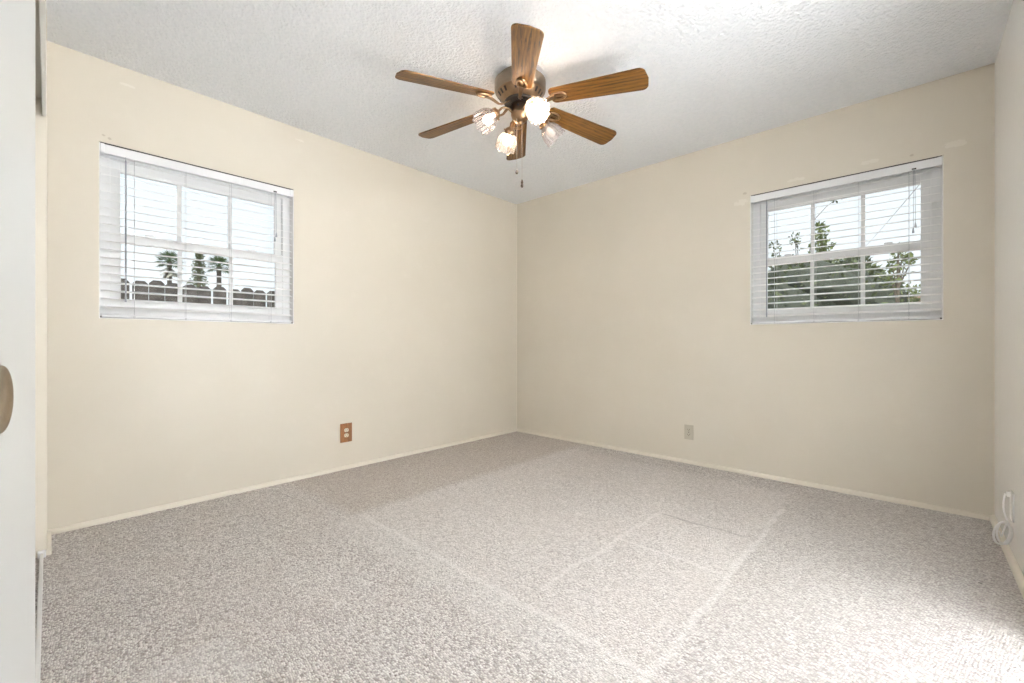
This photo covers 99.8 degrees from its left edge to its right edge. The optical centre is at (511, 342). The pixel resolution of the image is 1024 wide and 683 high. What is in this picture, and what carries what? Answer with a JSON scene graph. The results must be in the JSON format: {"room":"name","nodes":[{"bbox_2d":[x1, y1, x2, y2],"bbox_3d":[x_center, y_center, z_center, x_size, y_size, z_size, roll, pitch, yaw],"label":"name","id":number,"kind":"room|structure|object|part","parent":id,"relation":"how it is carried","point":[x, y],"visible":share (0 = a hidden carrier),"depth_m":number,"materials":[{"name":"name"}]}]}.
{"room":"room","nodes":[
{"label":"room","id":0,"kind":"room"},
{"bbox_2d":[35,0,46,557],"bbox_3d":[-1.128,-0.272,0.850,3.446,2.440,0.280,0,0,43],"label":"wall","id":1,"kind":"structure","parent":0,"point":[40,121],"depth_m":1.91,"materials":[{"name":"beige paint"}]},
{"bbox_2d":[0,0,34,682],"bbox_3d":[-0.264,-0.073,0.114,0.037,2.018,0.755,0,0,-36],"label":"entry door","id":2,"kind":"structure","parent":1,"relation":"in","point":[17,17],"depth_m":0.38,"materials":[{"name":"grey paint"}]},
{"bbox_3d":[-0.413,0.045,0.347,0.003,0.056,0.056,0,0,-36],"label":"cup pull","id":3,"kind":"part","parent":2,"relation":"part of","materials":[{"name":"gold metal"}]},
{"bbox_2d":[35,554,43,682],"bbox_3d":[-1.353,0.937,1.229,2.000,0.022,0.012,0,0,43],"label":"trim","id":4,"kind":"structure","parent":1,"relation":"attached to","point":[41,556],"depth_m":1.42,"materials":[{"name":"white paint"}]},
{"bbox_2d":[37,550,45,558],"bbox_3d":[-2.075,0.933,1.902,0.024,0.030,0.026,0,0,43],"label":"trim","id":5,"kind":"structure","parent":1,"relation":"attached to","point":[41,551],"depth_m":1.90,"materials":[{"name":"white plastic"}]},
{"bbox_2d":[39,0,46,116],"bbox_3d":[-1.318,-1.249,1.208,2.079,0.484,0.013,0,0,43],"label":"trim","id":6,"kind":"structure","parent":1,"relation":"attached to","point":[42,3],"depth_m":1.53,"materials":[{"name":"white paint"}]},
{"bbox_2d":[47,530,51,554],"bbox_3d":[-2.179,0.935,2.030,0.300,0.026,0.015,0,0,43],"label":"baseboard","id":7,"kind":"structure","parent":1,"relation":"attached to","point":[49,536],"depth_m":2.00,"materials":[{"name":"beige paint"}]},
{"bbox_2d":[47,41,515,529],"bbox_3d":[-1.420,-0.272,3.154,0.120,2.440,4.420,0,0,43],"label":"wall","id":8,"kind":"structure","parent":0,"point":[403,330],"depth_m":2.86,"materials":[{"name":"beige paint"}]},
{"bbox_2d":[99,142,293,323],"bbox_3d":[-1.880,-0.595,2.659,0.117,0.930,0.973,0,0,43],"label":"window","id":9,"kind":"structure","parent":8,"relation":"in","point":[102,161],"depth_m":2.58,"materials":[{"name":"white plastic"}]},
{"bbox_3d":[-1.913,-0.781,2.690,0.018,0.454,0.881,0,0,43],"label":"sash","id":10,"kind":"part","parent":9,"relation":"part of","materials":[{"name":"white plastic"}]},
{"bbox_3d":[-1.897,-0.395,2.675,0.022,0.425,0.881,0,0,43],"label":"sash","id":11,"kind":"part","parent":9,"relation":"part of","materials":[{"name":"white plastic"}]},
{"bbox_2d":[100,142,292,323],"bbox_3d":[-1.855,-0.597,2.634,0.071,0.926,0.966,0,0,43],"label":"blind","id":12,"kind":"object","parent":9,"relation":"attached to","point":[105,148],"visible":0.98,"depth_m":2.54,"materials":[{"name":"white plastic"}]},
{"bbox_3d":[-2.094,-0.579,2.389,0.002,0.857,0.055,0,0,-43],"label":"ladder cord","id":13,"kind":"part","parent":12,"relation":"part of","materials":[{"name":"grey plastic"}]},
{"bbox_3d":[-1.861,-0.145,2.641,0.050,0.017,0.955,0,0,43],"label":"rail","id":14,"kind":"part","parent":12,"relation":"part of","materials":[{"name":"white plastic"}]},
{"bbox_3d":[-1.780,-0.579,2.726,0.002,0.857,0.055,0,0,-43],"label":"ladder cord","id":15,"kind":"part","parent":12,"relation":"part of","materials":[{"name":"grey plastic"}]},
{"bbox_2d":[48,429,516,534],"bbox_3d":[-1.117,0.935,3.380,0.015,0.026,3.438,0,0,43],"label":"baseboard","id":16,"kind":"structure","parent":8,"relation":"attached to","point":[62,529],"depth_m":2.73,"materials":[{"name":"beige paint"}]},
{"bbox_2d":[340,422,351,442],"bbox_3d":[-1.247,0.675,3.244,0.010,0.142,0.092,0,0,43],"label":"electrical outlet","id":17,"kind":"object","parent":8,"relation":"attached to","point":[346,428],"visible":1,"depth_m":3.24,"materials":[{"name":"brown wood"}]},
{"bbox_2d":[516,204,516,428],"bbox_3d":[0.048,-0.282,4.641,0.010,2.420,0.010,0,0,43],"label":"trim","id":18,"kind":"structure","parent":8,"relation":"attached to","point":[516,204],"depth_m":4.63,"materials":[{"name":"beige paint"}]},
{"bbox_2d":[35,431,1023,682],"bbox_3d":[0.977,1.023,0.446,7.320,0.150,5.120,0,0,43],"label":"floor","id":19,"kind":"structure","parent":0,"point":[514,557],"depth_m":1.70,"materials":[{"name":"carpet"}]},
{"bbox_2d":[46,0,1012,203],"bbox_3d":[0.977,-1.552,0.446,7.320,0.120,5.120,0,0,43],"label":"ceiling","id":20,"kind":"structure","parent":0,"point":[718,72],"depth_m":2.28,"materials":[{"name":"white paint"}]},
{"bbox_2d":[395,23,648,187],"bbox_3d":[0.046,-1.180,2.429,1.367,0.624,1.360,0,0,43],"label":"ceiling fan","id":21,"kind":"object","parent":20,"relation":"hanging from","point":[520,87],"visible":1,"depth_m":2.31,"materials":[{"name":"brown wood"}]},
{"bbox_3d":[-0.332,-1.314,2.195,0.521,0.007,0.140,-7,17,-31],"label":"blade","id":22,"kind":"part","parent":21,"relation":"part of","materials":[{"name":"brown wood"}]},
{"bbox_3d":[-0.345,-1.334,2.639,0.521,0.007,0.140,-4,11,28],"label":"blade","id":23,"kind":"part","parent":21,"relation":"part of","materials":[{"name":"brown wood"}]},
{"bbox_3d":[-0.127,-1.230,2.358,0.054,0.068,0.070,0,0,43],"label":"light bulb","id":24,"kind":"part","parent":21,"relation":"part of","materials":[{"name":"white glass"}]},
{"bbox_3d":[-0.036,-1.292,2.393,0.098,0.044,0.016,0,0,-23],"label":"lamp arm","id":25,"kind":"part","parent":21,"relation":"part of","materials":[{"name":"gold metal"}]},
{"bbox_3d":[-0.024,-1.230,2.600,0.070,0.068,0.054,0,0,43],"label":"light bulb","id":26,"kind":"part","parent":21,"relation":"part of","materials":[{"name":"white glass"}]},
{"bbox_3d":[0.034,-1.344,2.872,0.140,0.007,0.521,-13,-2,-2],"label":"blade","id":27,"kind":"part","parent":21,"relation":"part of","materials":[{"name":"brown wood"}]},
{"bbox_3d":[0.058,-1.304,1.985,0.140,0.007,0.521,13,7,-3],"label":"blade","id":28,"kind":"part","parent":21,"relation":"part of","materials":[{"name":"brown wood"}]},
{"bbox_3d":[0.115,-1.230,2.254,0.070,0.068,0.054,0,0,43],"label":"light bulb","id":29,"kind":"part","parent":21,"relation":"part of","materials":[{"name":"white glass"}]},
{"bbox_3d":[0.219,-1.230,2.496,0.054,0.068,0.070,0,0,43],"label":"light bulb","id":30,"kind":"part","parent":21,"relation":"part of","materials":[{"name":"white glass"}]},
{"bbox_3d":[0.425,-1.334,2.660,0.521,0.007,0.140,4,-15,-32],"label":"blade","id":31,"kind":"part","parent":21,"relation":"part of","materials":[{"name":"brown wood"}]},
{"bbox_3d":[0.435,-1.314,2.216,0.521,0.007,0.140,7,-10,28],"label":"blade","id":32,"kind":"part","parent":21,"relation":"part of","materials":[{"name":"brown wood"}]},
{"bbox_2d":[517,63,994,514],"bbox_3d":[1.394,-0.272,3.473,3.566,2.440,0.120,0,0,43],"label":"wall","id":33,"kind":"structure","parent":0,"point":[634,328],"depth_m":3.06,"materials":[{"name":"beige paint"}]},
{"bbox_2d":[684,424,692,439],"bbox_3d":[1.389,0.702,3.388,0.071,0.115,0.010,0,0,43],"label":"electrical outlet","id":34,"kind":"object","parent":33,"relation":"attached to","point":[688,429],"visible":1,"depth_m":3.38,"materials":[{"name":"beige plastic"}]},
{"bbox_2d":[517,429,990,520],"bbox_3d":[1.304,0.935,3.464,3.446,0.026,0.015,0,0,43],"label":"baseboard","id":35,"kind":"structure","parent":33,"relation":"attached to","point":[777,478],"depth_m":2.91,"materials":[{"name":"beige paint"}]},
{"bbox_2d":[750,156,942,324],"bbox_3d":[2.111,-0.595,2.805,0.982,0.930,0.117,0,0,43],"label":"window","id":36,"kind":"structure","parent":33,"relation":"in","point":[934,174],"depth_m":2.74,"materials":[{"name":"white plastic"}]},
{"bbox_3d":[2.127,-0.395,2.822,0.890,0.425,0.022,0,0,43],"label":"sash","id":37,"kind":"part","parent":36,"relation":"part of","materials":[{"name":"white plastic"}]},
{"bbox_3d":[2.142,-0.781,2.839,0.890,0.454,0.018,0,0,43],"label":"sash","id":38,"kind":"part","parent":36,"relation":"part of","materials":[{"name":"white plastic"}]},
{"bbox_2d":[751,155,941,323],"bbox_3d":[2.086,-0.597,2.781,0.975,0.926,0.071,0,0,43],"label":"blind","id":39,"kind":"object","parent":36,"relation":"attached to","point":[936,161],"visible":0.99,"depth_m":2.70,"materials":[{"name":"white plastic"}]},
{"bbox_3d":[1.845,-0.579,3.016,0.055,0.857,0.002,0,0,-43],"label":"ladder cord","id":40,"kind":"part","parent":39,"relation":"part of","materials":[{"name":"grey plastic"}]},
{"bbox_3d":[2.092,-0.145,2.786,0.964,0.017,0.050,0,0,43],"label":"rail","id":41,"kind":"part","parent":39,"relation":"part of","materials":[{"name":"white plastic"}]},
{"bbox_3d":[2.179,-0.579,2.705,0.055,0.857,0.002,0,0,-43],"label":"ladder cord","id":42,"kind":"part","parent":39,"relation":"part of","materials":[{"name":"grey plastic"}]},
{"bbox_3d":[2.348,-0.579,2.548,0.055,0.857,0.002,0,0,-43],"label":"ladder cord","id":43,"kind":"part","parent":39,"relation":"part of","materials":[{"name":"white fabric"}]},
{"bbox_3d":[2.341,-0.842,2.507,0.011,0.340,0.007,0,0,43],"label":"lift cord","id":44,"kind":"part","parent":39,"relation":"part of","materials":[{"name":"grey plastic"}]},
{"bbox_2d":[995,0,1023,575],"bbox_3d":[1.286,-0.272,0.827,0.120,2.440,3.900,0,0,43],"label":"wall","id":45,"kind":"structure","parent":0,"point":[1009,62],"depth_m":1.94,"materials":[{"name":"white paint"}]},
{"bbox_2d":[992,493,1012,544],"bbox_3d":[2.119,0.765,1.862,0.103,0.216,0.029,0,0,-21],"label":"coiled cable","id":46,"kind":"object","parent":45,"relation":"hanging from","point":[1008,540],"visible":1,"depth_m":1.86,"materials":[{"name":"white plastic"}]},
{"bbox_2d":[990,515,1023,598],"bbox_3d":[2.121,0.931,1.826,0.019,0.033,1.300,0,0,43],"label":"baseboard","id":47,"kind":"structure","parent":45,"relation":"attached to","point":[1017,573],"depth_m":1.83,"materials":[{"name":"beige paint"}]},
{"bbox_2d":[1006,490,1013,522],"bbox_3d":[2.165,0.708,1.875,0.020,0.124,0.070,0,0,43],"label":"wall plate","id":48,"kind":"object","parent":45,"relation":"attached to","point":[1010,494],"visible":1,"depth_m":1.86,"materials":[{"name":"white plastic"}]},
{"bbox_3d":[2.170,0.708,1.870,0.006,0.124,0.070,0,0,43],"label":"plate","id":49,"kind":"part","parent":48,"relation":"part of","materials":[{"name":"white plastic"}]},
{"label":"outside","id":50,"kind":"structure","parent":0,"visible":0},
{"label":"ground","id":51,"kind":"structure","parent":50,"visible":0},
{"bbox_2d":[156,250,182,283],"bbox_3d":[-30.183,-3.480,37.970,2.265,9.557,2.300,0,0,-10],"label":"palm tree","id":52,"kind":"object","parent":51,"relation":"on","point":[167,275],"visible":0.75,"depth_m":37.83,"materials":[{"name":"green plant"}]},
{"bbox_2d":[186,253,208,287],"bbox_3d":[-24.692,-3.264,34.029,1.718,9.125,1.705,0,0,43],"label":"conical tree","id":53,"kind":"object","parent":51,"relation":"on","point":[197,256],"visible":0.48,"depth_m":33.89,"materials":[{"name":"green plant"}]},
{"bbox_2d":[121,278,274,306],"bbox_3d":[-3.300,0.279,6.123,0.162,2.038,9.606,0,0,43],"label":"fence","id":54,"kind":"object","parent":51,"relation":"on","point":[154,282],"visible":0.09,"depth_m":5.33,"materials":[{"name":"brown wood"}]},
{"bbox_2d":[206,256,228,286],"bbox_3d":[-24.478,-3.075,36.042,2.212,8.747,2.247,0,0,43],"label":"palm tree","id":55,"kind":"object","parent":51,"relation":"on","point":[219,259],"visible":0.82,"depth_m":35.86,"materials":[{"name":"green plant"}]},
{"bbox_2d":[808,221,836,262],"bbox_3d":[6.442,-0.627,9.000,0.627,3.851,0.528,0,0,24],"label":"slim tree","id":56,"kind":"object","parent":51,"relation":"on","point":[820,236],"visible":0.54,"depth_m":8.95,"materials":[{"name":"green plant"}]},
{"bbox_2d":[809,200,837,251],"bbox_3d":[7.106,-1.045,9.761,0.840,4.687,0.255,0,0,-10],"label":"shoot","id":57,"kind":"object","parent":51,"relation":"on","point":[833,200],"visible":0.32,"depth_m":9.80,"materials":[{"name":"grey plant"}]},
{"bbox_2d":[768,232,919,308],"bbox_3d":[5.041,-0.053,7.216,2.939,3.819,2.196,0,0,-5],"label":"trees","id":58,"kind":"object","parent":51,"relation":"on","point":[853,259],"visible":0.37,"depth_m":6.51,"materials":[{"name":"green plant"}]},
{"bbox_2d":[877,242,918,302],"bbox_3d":[4.708,0.039,5.288,0.571,2.519,0.315,0,0,-20],"label":"sapling","id":59,"kind":"object","parent":51,"relation":"on","point":[897,263],"visible":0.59,"depth_m":5.29,"materials":[{"name":"green plant"}]},
{"bbox_2d":[905,282,920,301],"bbox_3d":[10.249,-0.149,10.945,0.578,2.896,0.616,0,0,43],"label":"shrub","id":60,"kind":"object","parent":51,"relation":"on","point":[913,291],"visible":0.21,"depth_m":10.93,"materials":[{"name":"green plant"}]},
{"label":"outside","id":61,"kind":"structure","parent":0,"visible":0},
{"bbox_2d":[873,185,918,237],"bbox_3d":[11.613,-3.247,14.500,0.010,2.535,23.324,0,0,35],"label":"overhead wire","id":62,"kind":"object","parent":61,"point":[918,185],"visible":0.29,"depth_m":7.10,"materials":[{"name":"grey metal"}]}
]}

